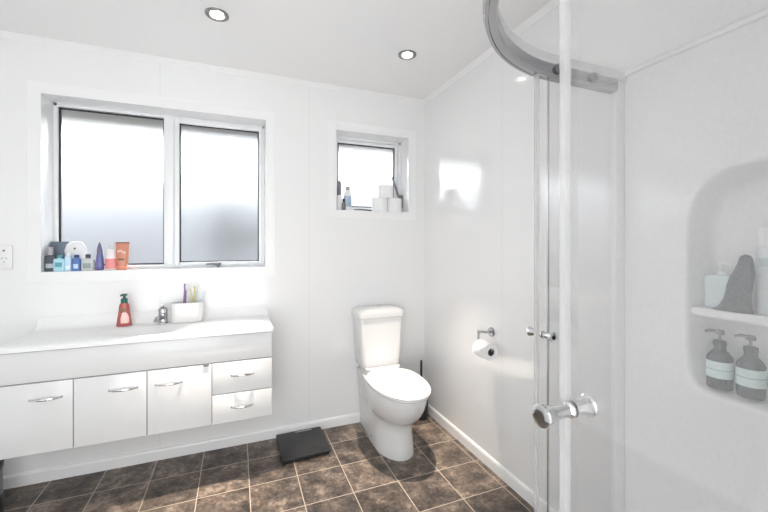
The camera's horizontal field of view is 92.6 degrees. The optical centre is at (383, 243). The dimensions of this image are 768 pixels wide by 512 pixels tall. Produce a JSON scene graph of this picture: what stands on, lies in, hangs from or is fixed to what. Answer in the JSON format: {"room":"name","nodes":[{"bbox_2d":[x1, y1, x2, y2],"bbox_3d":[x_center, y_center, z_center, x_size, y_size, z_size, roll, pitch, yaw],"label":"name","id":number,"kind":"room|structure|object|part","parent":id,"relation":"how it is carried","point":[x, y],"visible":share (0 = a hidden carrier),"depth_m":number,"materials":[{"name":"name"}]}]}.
{"room":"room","nodes":[
{"label":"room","id":0,"kind":"room"},
{"bbox_2d":[0,38,424,475],"bbox_3d":[-0.950,0.040,2.455,3.250,2.500,0.190,0,0,-22],"label":"wall","id":1,"kind":"structure","parent":0,"point":[326,268],"depth_m":2.44,"materials":[{"name":"white paint"}]},
{"bbox_2d":[0,245,12,268],"bbox_3d":[-2.018,0.072,1.917,0.118,0.126,0.013,0,0,-22],"label":"power outlet","id":2,"kind":"object","parent":1,"relation":"attached to","point":[6,251],"visible":1,"depth_m":1.93,"materials":[{"name":"white plastic"}]},
{"bbox_2d":[44,247,56,270],"bbox_3d":[-1.853,0.087,2.040,0.052,0.135,0.033,0,0,-22],"label":"perfume bottle","id":3,"kind":"object","parent":1,"relation":"on","point":[48,260],"visible":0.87,"depth_m":2.03,"materials":[{"name":"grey glass"}]},
{"bbox_2d":[53,255,64,270],"bbox_3d":[-1.805,0.110,2.043,0.052,0.089,0.037,0,0,-22],"label":"perfume bottle","id":4,"kind":"object","parent":1,"relation":"on","point":[59,263],"visible":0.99,"depth_m":2.03,"materials":[{"name":"teal glass"}]},
{"bbox_2d":[51,242,68,257],"bbox_3d":[-1.861,0.072,2.110,0.076,0.165,0.030,0,0,-22],"label":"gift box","id":5,"kind":"object","parent":1,"relation":"on","point":[59,247],"visible":0.45,"depth_m":2.10,"materials":[{"name":"blue cardboard"}]},
{"bbox_2d":[64,253,72,270],"bbox_3d":[-1.775,0.103,2.066,0.032,0.103,0.033,0,0,-22],"label":"perfume bottle","id":6,"kind":"object","parent":1,"relation":"on","point":[68,259],"visible":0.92,"depth_m":2.05,"materials":[{"name":"blue glass"}]},
{"bbox_2d":[64,241,86,259],"bbox_3d":[-1.787,0.071,2.126,0.103,0.166,0.050,0,0,-22],"label":"pack","id":7,"kind":"object","parent":1,"relation":"on","point":[74,247],"visible":0.53,"depth_m":2.12,"materials":[{"name":"white plastic"}]},
{"bbox_2d":[72,255,80,270],"bbox_3d":[-1.736,0.109,2.075,0.036,0.091,0.033,0,0,-22],"label":"perfume bottle","id":8,"kind":"object","parent":1,"relation":"on","point":[76,261],"visible":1,"depth_m":2.06,"materials":[{"name":"blue glass"}]},
{"bbox_2d":[81,254,94,270],"bbox_3d":[-1.695,0.108,2.103,0.062,0.093,0.040,0,0,-22],"label":"perfume bottle","id":9,"kind":"object","parent":1,"relation":"on","point":[87,264],"visible":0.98,"depth_m":2.09,"materials":[{"name":"clear glass"}]},
{"bbox_2d":[95,242,103,269],"bbox_3d":[-1.641,0.073,2.119,0.042,0.162,0.034,0,0,-22],"label":"lotion bottle","id":10,"kind":"object","parent":1,"relation":"on","point":[99,263],"visible":0.95,"depth_m":2.11,"materials":[{"name":"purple plastic"}]},
{"bbox_2d":[105,243,116,269],"bbox_3d":[-1.595,0.076,2.143,0.055,0.156,0.037,0,0,-22],"label":"lotion bottle","id":11,"kind":"object","parent":1,"relation":"on","point":[110,259],"visible":0.98,"depth_m":2.13,"materials":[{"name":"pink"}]},
{"bbox_2d":[115,242,128,269],"bbox_3d":[-1.546,0.073,2.168,0.070,0.163,0.036,0,0,-22],"label":"tube","id":12,"kind":"object","parent":1,"relation":"on","point":[122,248],"visible":1,"depth_m":2.16,"materials":[{"name":"orange plastic"}]},
{"bbox_2d":[0,331,271,459],"bbox_3d":[-1.239,0.724,2.005,1.171,0.467,0.428,0,0,-22],"label":"vanity cabinet","id":13,"kind":"object","parent":1,"relation":"attached to","point":[60,399],"visible":0.98,"depth_m":1.80,"materials":[{"name":"white wood"}]},
{"bbox_3d":[-1.589,0.797,1.676,0.274,0.321,0.018,0,0,-22],"label":"door","id":14,"kind":"part","parent":13,"relation":"part of","materials":[{"name":"white wood"}]},
{"bbox_3d":[-1.544,0.709,1.669,0.127,0.014,0.031,0,0,-22],"label":"handle","id":15,"kind":"part","parent":13,"relation":"part of","materials":[{"name":"silver metal"}]},
{"bbox_3d":[-1.322,0.797,1.782,0.292,0.321,0.018,0,0,-22],"label":"door","id":16,"kind":"part","parent":13,"relation":"part of","materials":[{"name":"white wood"}]},
{"bbox_3d":[-1.267,0.709,1.780,0.127,0.014,0.031,0,0,-22],"label":"handle","id":17,"kind":"part","parent":13,"relation":"part of","materials":[{"name":"silver metal"}]},
{"bbox_3d":[-1.174,0.561,1.842,1.171,0.139,0.019,0,0,-22],"label":"apron panel","id":18,"kind":"part","parent":13,"relation":"part of","materials":[{"name":"white"}]},
{"bbox_2d":[0,305,272,353],"bbox_3d":[-1.242,0.455,2.013,1.186,0.107,0.410,0,0,-22],"label":"benchtop","id":19,"kind":"object","parent":13,"relation":"on","point":[63,332],"visible":0.94,"depth_m":2.00,"materials":[{"name":"white plastic"}]},
{"bbox_2d":[116,294,131,326],"bbox_3d":[-1.461,0.373,2.064,0.074,0.180,0.046,0,0,-22],"label":"soap bottle","id":20,"kind":"object","parent":19,"relation":"on","point":[124,315],"visible":1,"depth_m":2.05,"materials":[{"name":"red plastic"}]},
{"bbox_2d":[153,304,168,323],"bbox_3d":[-1.272,0.403,2.098,0.061,0.122,0.123,0,0,-22],"label":"mixer tap","id":21,"kind":"object","parent":19,"relation":"on","point":[162,318],"visible":1,"depth_m":2.11,"materials":[{"name":"silver metal"}]},
{"bbox_3d":[-1.277,0.426,2.083,0.030,0.037,0.101,0,0,-7],"label":"spout","id":22,"kind":"part","parent":21,"relation":"part of","materials":[{"name":"silver metal"}]},
{"bbox_3d":[-1.274,0.372,2.110,0.048,0.060,0.092,0,0,-22],"label":"lever","id":23,"kind":"part","parent":21,"relation":"part of","materials":[{"name":"silver metal"}]},
{"bbox_2d":[171,301,203,322],"bbox_3d":[-1.163,0.405,2.173,0.172,0.116,0.076,0,0,-22],"label":"toothbrush holder","id":24,"kind":"object","parent":19,"relation":"on","point":[181,312],"visible":0.98,"depth_m":2.14,"materials":[{"name":"white ceramic"}]},
{"bbox_2d":[183,284,186,302],"bbox_3d":[-1.173,0.343,2.164,0.024,0.213,0.017,0,0,-22],"label":"toothbrush","id":25,"kind":"object","parent":24,"relation":"in","point":[185,285],"visible":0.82,"depth_m":2.16,"materials":[{"name":"purple plastic"}]},
{"bbox_2d":[190,288,192,302],"bbox_3d":[-1.142,0.358,2.177,0.024,0.183,0.016,0,0,10],"label":"toothbrush","id":26,"kind":"object","parent":24,"relation":"in","point":[191,289],"visible":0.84,"depth_m":2.17,"materials":[{"name":"beige plastic"}]},
{"bbox_2d":[193,286,197,302],"bbox_3d":[-1.137,0.351,2.195,0.039,0.196,0.016,0,0,-39],"label":"toothbrush","id":27,"kind":"object","parent":24,"relation":"in","point":[195,287],"visible":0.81,"depth_m":2.19,"materials":[{"name":"beige plastic"}]},
{"bbox_3d":[-1.087,0.709,1.852,0.127,0.014,0.031,0,0,-22],"label":"handle","id":28,"kind":"part","parent":13,"relation":"part of","materials":[{"name":"silver metal"}]},
{"bbox_3d":[-1.048,0.797,1.892,0.290,0.321,0.018,0,0,-22],"label":"door","id":29,"kind":"part","parent":13,"relation":"part of","materials":[{"name":"white"}]},
{"bbox_3d":[-0.770,0.882,2.004,0.301,0.152,0.018,0,0,-22],"label":"drawer","id":30,"kind":"part","parent":13,"relation":"part of","materials":[{"name":"white wood"}]},
{"bbox_3d":[-0.764,0.879,1.981,0.122,0.014,0.031,0,0,-22],"label":"handle","id":31,"kind":"part","parent":13,"relation":"part of","materials":[{"name":"silver metal"}]},
{"bbox_3d":[-0.770,0.719,2.004,0.301,0.166,0.018,0,0,-22],"label":"drawer","id":32,"kind":"part","parent":13,"relation":"part of","materials":[{"name":"white wood"}]},
{"bbox_3d":[-0.764,0.709,1.981,0.122,0.014,0.031,0,0,-22],"label":"handle","id":33,"kind":"part","parent":13,"relation":"part of","materials":[{"name":"silver metal"}]},
{"bbox_2d":[27,80,274,283],"bbox_3d":[-1.353,-0.330,2.290,1.282,1.090,0.188,0,0,-22],"label":"window","id":34,"kind":"structure","parent":1,"relation":"in","point":[182,192],"depth_m":2.30,"materials":[{"name":"white"}]},
{"bbox_3d":[-1.651,-0.331,2.249,0.526,0.916,0.005,0,0,-22],"label":"pane","id":35,"kind":"part","parent":34,"relation":"part of","materials":[{"name":"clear glass"}]},
{"bbox_3d":[-1.379,-0.330,2.354,1.162,0.970,0.049,0,0,-22],"label":"frame","id":36,"kind":"part","parent":34,"relation":"part of","materials":[{"name":"white metal"}]},
{"bbox_3d":[-1.119,0.139,2.406,0.090,0.028,0.031,0,0,-22],"label":"handle","id":37,"kind":"part","parent":34,"relation":"part of","materials":[{"name":"grey plastic"}]},
{"bbox_3d":[-1.098,-0.328,2.457,0.531,0.946,0.047,0,0,-22],"label":"sash","id":38,"kind":"part","parent":34,"relation":"part of","materials":[{"name":"white metal"}]},
{"bbox_3d":[-1.095,-0.325,2.461,0.475,0.886,0.005,0,0,-22],"label":"pane","id":39,"kind":"part","parent":34,"relation":"part of","materials":[{"name":"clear glass"}]},
{"bbox_2d":[3,412,359,489],"bbox_3d":[-0.958,1.257,2.342,2.750,0.066,0.013,0,0,-22],"label":"baseboard","id":40,"kind":"structure","parent":1,"relation":"attached to","point":[92,466],"depth_m":2.19,"materials":[{"name":"white wood"}]},
{"bbox_2d":[0,30,423,104],"bbox_3d":[-0.957,-1.095,2.338,2.750,0.030,0.022,0,0,-22],"label":"trim","id":41,"kind":"structure","parent":1,"relation":"attached to","point":[3,34],"depth_m":2.25,"materials":[{"name":"white"}]},
{"bbox_2d":[336,181,341,209],"bbox_3d":[-0.327,-0.349,2.689,0.044,0.220,0.044,0,0,-22],"label":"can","id":42,"kind":"object","parent":1,"relation":"on","point":[339,197],"visible":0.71,"depth_m":2.67,"materials":[{"name":"white plastic"}]},
{"bbox_2d":[336,195,341,209],"bbox_3d":[-0.327,-0.296,2.689,0.044,0.115,0.044,0,0,-22],"label":"bottle","id":43,"kind":"object","parent":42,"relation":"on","point":[339,198],"depth_m":2.67,"materials":[{"name":"white plastic"}]},
{"bbox_2d":[342,199,345,209],"bbox_3d":[-0.292,-0.282,2.665,0.028,0.087,0.028,0,0,-22],"label":"bottle","id":44,"kind":"object","parent":1,"relation":"on","point":[343,202],"visible":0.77,"depth_m":2.65,"materials":[{"name":"grey plastic"}]},
{"bbox_2d":[344,186,351,209],"bbox_3d":[-0.266,-0.329,2.692,0.055,0.180,0.041,0,0,-22],"label":"shampoo bottle","id":45,"kind":"object","parent":1,"relation":"on","point":[347,195],"visible":0.71,"depth_m":2.67,"materials":[{"name":"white plastic"}]},
{"bbox_2d":[328,120,415,219],"bbox_3d":[-0.112,-0.522,2.797,0.685,0.687,0.207,0,0,-22],"label":"window","id":46,"kind":"structure","parent":1,"relation":"in","point":[363,165],"depth_m":2.81,"materials":[{"name":"white glass"}]},
{"bbox_3d":[-0.139,-0.519,2.859,0.463,0.475,0.026,0,0,-22],"label":"pane","id":47,"kind":"part","parent":46,"relation":"part of","materials":[{"name":"clear glass"}]},
{"bbox_3d":[-0.141,-0.519,2.864,0.517,0.530,0.060,0,0,-22],"label":"sash","id":48,"kind":"part","parent":46,"relation":"part of","materials":[{"name":"white metal"}]},
{"bbox_3d":[-0.135,-0.522,2.854,0.565,0.567,0.045,0,0,-22],"label":"frame","id":49,"kind":"part","parent":46,"relation":"part of","materials":[{"name":"white metal"}]},
{"bbox_3d":[0.106,-0.398,2.925,0.098,0.272,0.054,0,0,39],"label":"stay arm","id":50,"kind":"part","parent":46,"relation":"part of","materials":[{"name":"grey metal"}]},
{"bbox_2d":[372,197,386,211],"bbox_3d":[-0.034,-0.291,2.785,0.120,0.105,0.120,0,0,-22],"label":"toilet roll","id":51,"kind":"object","parent":1,"relation":"on","point":[378,203],"visible":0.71,"depth_m":2.73,"materials":[{"name":"white paper"}]},
{"bbox_2d":[378,184,392,198],"bbox_3d":[0.015,-0.394,2.817,0.116,0.100,0.116,0,0,-22],"label":"toilet roll","id":52,"kind":"object","parent":51,"relation":"on","point":[385,190],"visible":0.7,"depth_m":2.77,"materials":[{"name":"white paper"}]},
{"bbox_2d":[387,198,401,211],"bbox_3d":[0.078,-0.291,2.829,0.116,0.105,0.116,0,0,-22],"label":"toilet roll","id":53,"kind":"object","parent":1,"relation":"on","point":[393,204],"visible":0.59,"depth_m":2.78,"materials":[{"name":"white paper"}]},
{"bbox_2d":[4,414,537,511],"bbox_3d":[-0.292,1.350,0.812,3.250,0.120,3.750,0,0,-22],"label":"floor","id":54,"kind":"structure","parent":0,"point":[441,474],"depth_m":1.97,"materials":[{"name":"tile"}]},
{"bbox_2d":[0,459,3,511],"bbox_3d":[-1.888,1.158,1.697,0.184,0.264,0.184,0,0,-22],"label":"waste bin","id":55,"kind":"object","parent":54,"relation":"on","point":[1,461],"visible":0.92,"depth_m":1.74,"materials":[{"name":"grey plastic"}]},
{"bbox_3d":[-1.888,1.046,1.697,0.184,0.040,0.184,0,0,-22],"label":"lid","id":56,"kind":"part","parent":55,"relation":"part of","materials":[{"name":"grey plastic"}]},
{"bbox_2d":[276,427,330,462],"bbox_3d":[-0.515,1.274,2.328,0.299,0.030,0.317,0,0,-22],"label":"bathroom scale","id":57,"kind":"object","parent":54,"relation":"on","point":[312,442],"visible":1,"depth_m":2.30,"materials":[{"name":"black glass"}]},
{"bbox_2d":[352,304,430,460],"bbox_3d":[0.055,0.864,2.360,0.352,0.852,0.729,0,0,-22],"label":"toilet","id":58,"kind":"object","parent":54,"relation":"on","point":[392,397],"visible":1,"depth_m":2.35,"materials":[{"name":"white ceramic"}]},
{"bbox_3d":[-0.045,0.477,2.609,0.344,0.068,0.194,0,0,-22],"label":"cistern lid","id":59,"kind":"part","parent":58,"relation":"part of","materials":[{"name":"white ceramic"}]},
{"bbox_2d":[359,364,399,374],"bbox_3d":[-0.035,0.871,2.585,0.252,0.047,0.224,0,0,-22],"label":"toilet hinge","id":60,"kind":"object","parent":58,"relation":"attached to","point":[363,369],"depth_m":2.51,"materials":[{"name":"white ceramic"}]},
{"bbox_3d":[0.092,0.858,2.267,0.352,0.024,0.527,0,0,-22],"label":"lid","id":61,"kind":"part","parent":58,"relation":"part of","materials":[{"name":"white plastic"}]},
{"bbox_3d":[0.092,0.879,2.267,0.340,0.014,0.515,0,0,-22],"label":"seat","id":62,"kind":"part","parent":58,"relation":"part of","materials":[{"name":"white plastic"}]},
{"bbox_2d":[418,360,427,419],"bbox_3d":[0.277,1.077,2.720,0.100,0.425,0.100,0,0,-22],"label":"toilet brush","id":63,"kind":"object","parent":54,"relation":"on","point":[424,416],"visible":0.2,"depth_m":2.69,"materials":[{"name":"grey plastic"}]},
{"bbox_3d":[0.277,1.052,2.720,0.017,0.375,0.017,0,0,-22],"label":"brush handle","id":64,"kind":"part","parent":63,"relation":"part of","materials":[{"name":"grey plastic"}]},
{"bbox_3d":[0.645,1.227,0.795,0.920,0.125,0.948,0,0,-22],"label":"shower tray","id":65,"kind":"object","parent":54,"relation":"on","visible":0},
{"bbox_2d":[483,0,624,511],"bbox_3d":[0.462,0.281,0.862,0.442,1.766,1.300,0,0,22],"label":"shower door frame","id":66,"kind":"structure","parent":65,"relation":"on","point":[544,416],"depth_m":1.35,"materials":[{"name":"silver metal"}]},
{"bbox_3d":[0.518,0.305,1.252,0.035,0.034,0.060,0,0,-22],"label":"door knob","id":67,"kind":"part","parent":66,"relation":"part of","materials":[{"name":"silver metal"}]},
{"bbox_3d":[0.545,0.305,1.208,0.034,0.034,0.038,0,0,-22],"label":"door knob","id":68,"kind":"part","parent":66,"relation":"part of","materials":[{"name":"silver metal"}]},
{"bbox_3d":[0.447,-0.579,0.844,0.426,0.046,1.266,0,0,20],"label":"rail","id":69,"kind":"part","parent":66,"relation":"part of","materials":[{"name":"silver metal"}]},
{"bbox_3d":[0.252,0.250,0.541,0.058,0.034,0.034,0,0,-22],"label":"door knob","id":70,"kind":"part","parent":66,"relation":"part of","materials":[{"name":"silver metal"}]},
{"bbox_3d":[0.299,0.250,0.560,0.036,0.034,0.034,0,0,-22],"label":"door knob","id":71,"kind":"part","parent":66,"relation":"part of","materials":[{"name":"silver metal"}]},
{"bbox_2d":[617,7,767,511],"bbox_3d":[0.954,0.261,0.675,0.660,1.806,1.304,0,0,22],"label":"lining","id":72,"kind":"object","parent":65,"relation":"on","point":[696,111],"visible":0.76,"depth_m":1.19,"materials":[{"name":"white plastic"}]},
{"bbox_3d":[1.065,-0.632,0.962,0.020,0.020,0.930,0,0,-22],"label":"trim","id":73,"kind":"part","parent":72,"relation":"part of","materials":[{"name":"white paint"}]},
{"bbox_2d":[704,262,733,306],"bbox_3d":[1.057,0.129,1.150,0.042,0.144,0.078,0,0,-22],"label":"lotion bottle","id":74,"kind":"object","parent":72,"relation":"on","point":[714,284],"visible":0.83,"depth_m":1.15,"materials":[{"name":"white plastic"}]},
{"bbox_2d":[705,328,733,390],"bbox_3d":[1.042,0.357,1.138,0.066,0.178,0.066,0,0,9],"label":"pump bottle","id":75,"kind":"object","parent":72,"relation":"on","point":[719,362],"visible":1,"depth_m":1.12,"materials":[{"name":"grey plastic"}]},
{"bbox_2d":[691,306,767,326],"bbox_3d":[1.116,0.215,0.953,0.097,0.026,0.511,0,0,-22],"label":"shelf","id":76,"kind":"object","parent":72,"relation":"attached to","point":[697,312],"depth_m":1.08,"materials":[{"name":"white plastic"}]},
{"bbox_2d":[712,254,755,313],"bbox_3d":[1.035,0.116,1.090,0.044,0.170,0.104,0,0,-22],"label":"cloth","id":77,"kind":"object","parent":72,"relation":"on","point":[737,298],"visible":1,"depth_m":1.06,"materials":[{"name":"grey fabric"}]},
{"bbox_2d":[734,334,766,400],"bbox_3d":[1.069,0.357,1.070,0.066,0.178,0.066,0,0,9],"label":"pump bottle","id":78,"kind":"object","parent":72,"relation":"on","point":[750,371],"visible":1,"depth_m":1.05,"materials":[{"name":"grey plastic"}]},
{"bbox_2d":[756,227,767,314],"bbox_3d":[1.104,0.078,1.032,0.049,0.247,0.084,0,0,-22],"label":"shampoo bottle","id":79,"kind":"object","parent":72,"relation":"on","point":[762,250],"visible":1,"depth_m":1.04,"materials":[{"name":"white plastic"}]},
{"bbox_2d":[0,0,551,98],"bbox_3d":[-0.292,-1.185,0.812,3.250,0.150,3.750,0,0,-22],"label":"ceiling","id":80,"kind":"structure","parent":0,"point":[357,44],"depth_m":1.91,"materials":[{"name":"white paint"}]},
{"bbox_2d":[205,7,228,21],"bbox_3d":[-0.809,-1.117,1.779,0.108,0.030,0.108,0,0,-22],"label":"recessed light","id":81,"kind":"object","parent":80,"relation":"in","point":[223,16],"visible":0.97,"depth_m":1.79,"materials":[{"name":"silver metal"}]},
{"bbox_2d":[398,50,415,59],"bbox_3d":[0.137,-1.117,2.158,0.108,0.030,0.108,0,0,-22],"label":"recessed light","id":82,"kind":"object","parent":80,"relation":"in","point":[402,55],"visible":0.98,"depth_m":2.18,"materials":[{"name":"silver metal"}]},
{"bbox_2d":[425,0,767,511],"bbox_3d":[1.041,0.040,1.238,0.140,2.500,3.550,0,0,-22],"label":"wall","id":83,"kind":"structure","parent":0,"point":[486,132],"depth_m":1.80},
{"bbox_2d":[477,327,494,350],"bbox_3d":[0.593,0.531,2.054,0.084,0.103,0.127,0,0,-22],"label":"paper holder","id":84,"kind":"object","parent":83,"relation":"attached to","point":[491,332],"visible":0.88,"depth_m":2.09,"materials":[{"name":"silver metal"}]},
{"bbox_2d":[472,339,497,360],"bbox_3d":[0.558,0.589,2.031,0.104,0.096,0.098,0,0,-22],"label":"toilet roll","id":85,"kind":"object","parent":84,"relation":"hanging from","point":[481,348],"visible":1,"depth_m":2.00,"materials":[{"name":"white paper"}]},
{"bbox_3d":[0.613,0.507,2.101,0.012,0.054,0.054,0,0,-22],"label":"wall plate","id":86,"kind":"part","parent":84,"relation":"part of","materials":[{"name":"silver metal"}]},
{"bbox_2d":[428,404,556,511],"bbox_3d":[0.602,1.257,2.126,0.013,0.066,1.575,0,0,-22],"label":"baseboard","id":87,"kind":"structure","parent":83,"relation":"attached to","point":[526,493],"depth_m":2.06,"materials":[{"name":"white wood"}]},
{"bbox_2d":[423,0,565,104],"bbox_3d":[0.773,-1.095,1.688,0.022,0.030,2.515,0,0,-22],"label":"trim","id":88,"kind":"structure","parent":83,"relation":"attached to","point":[553,4],"depth_m":2.08,"materials":[{"name":"white"}]}
]}

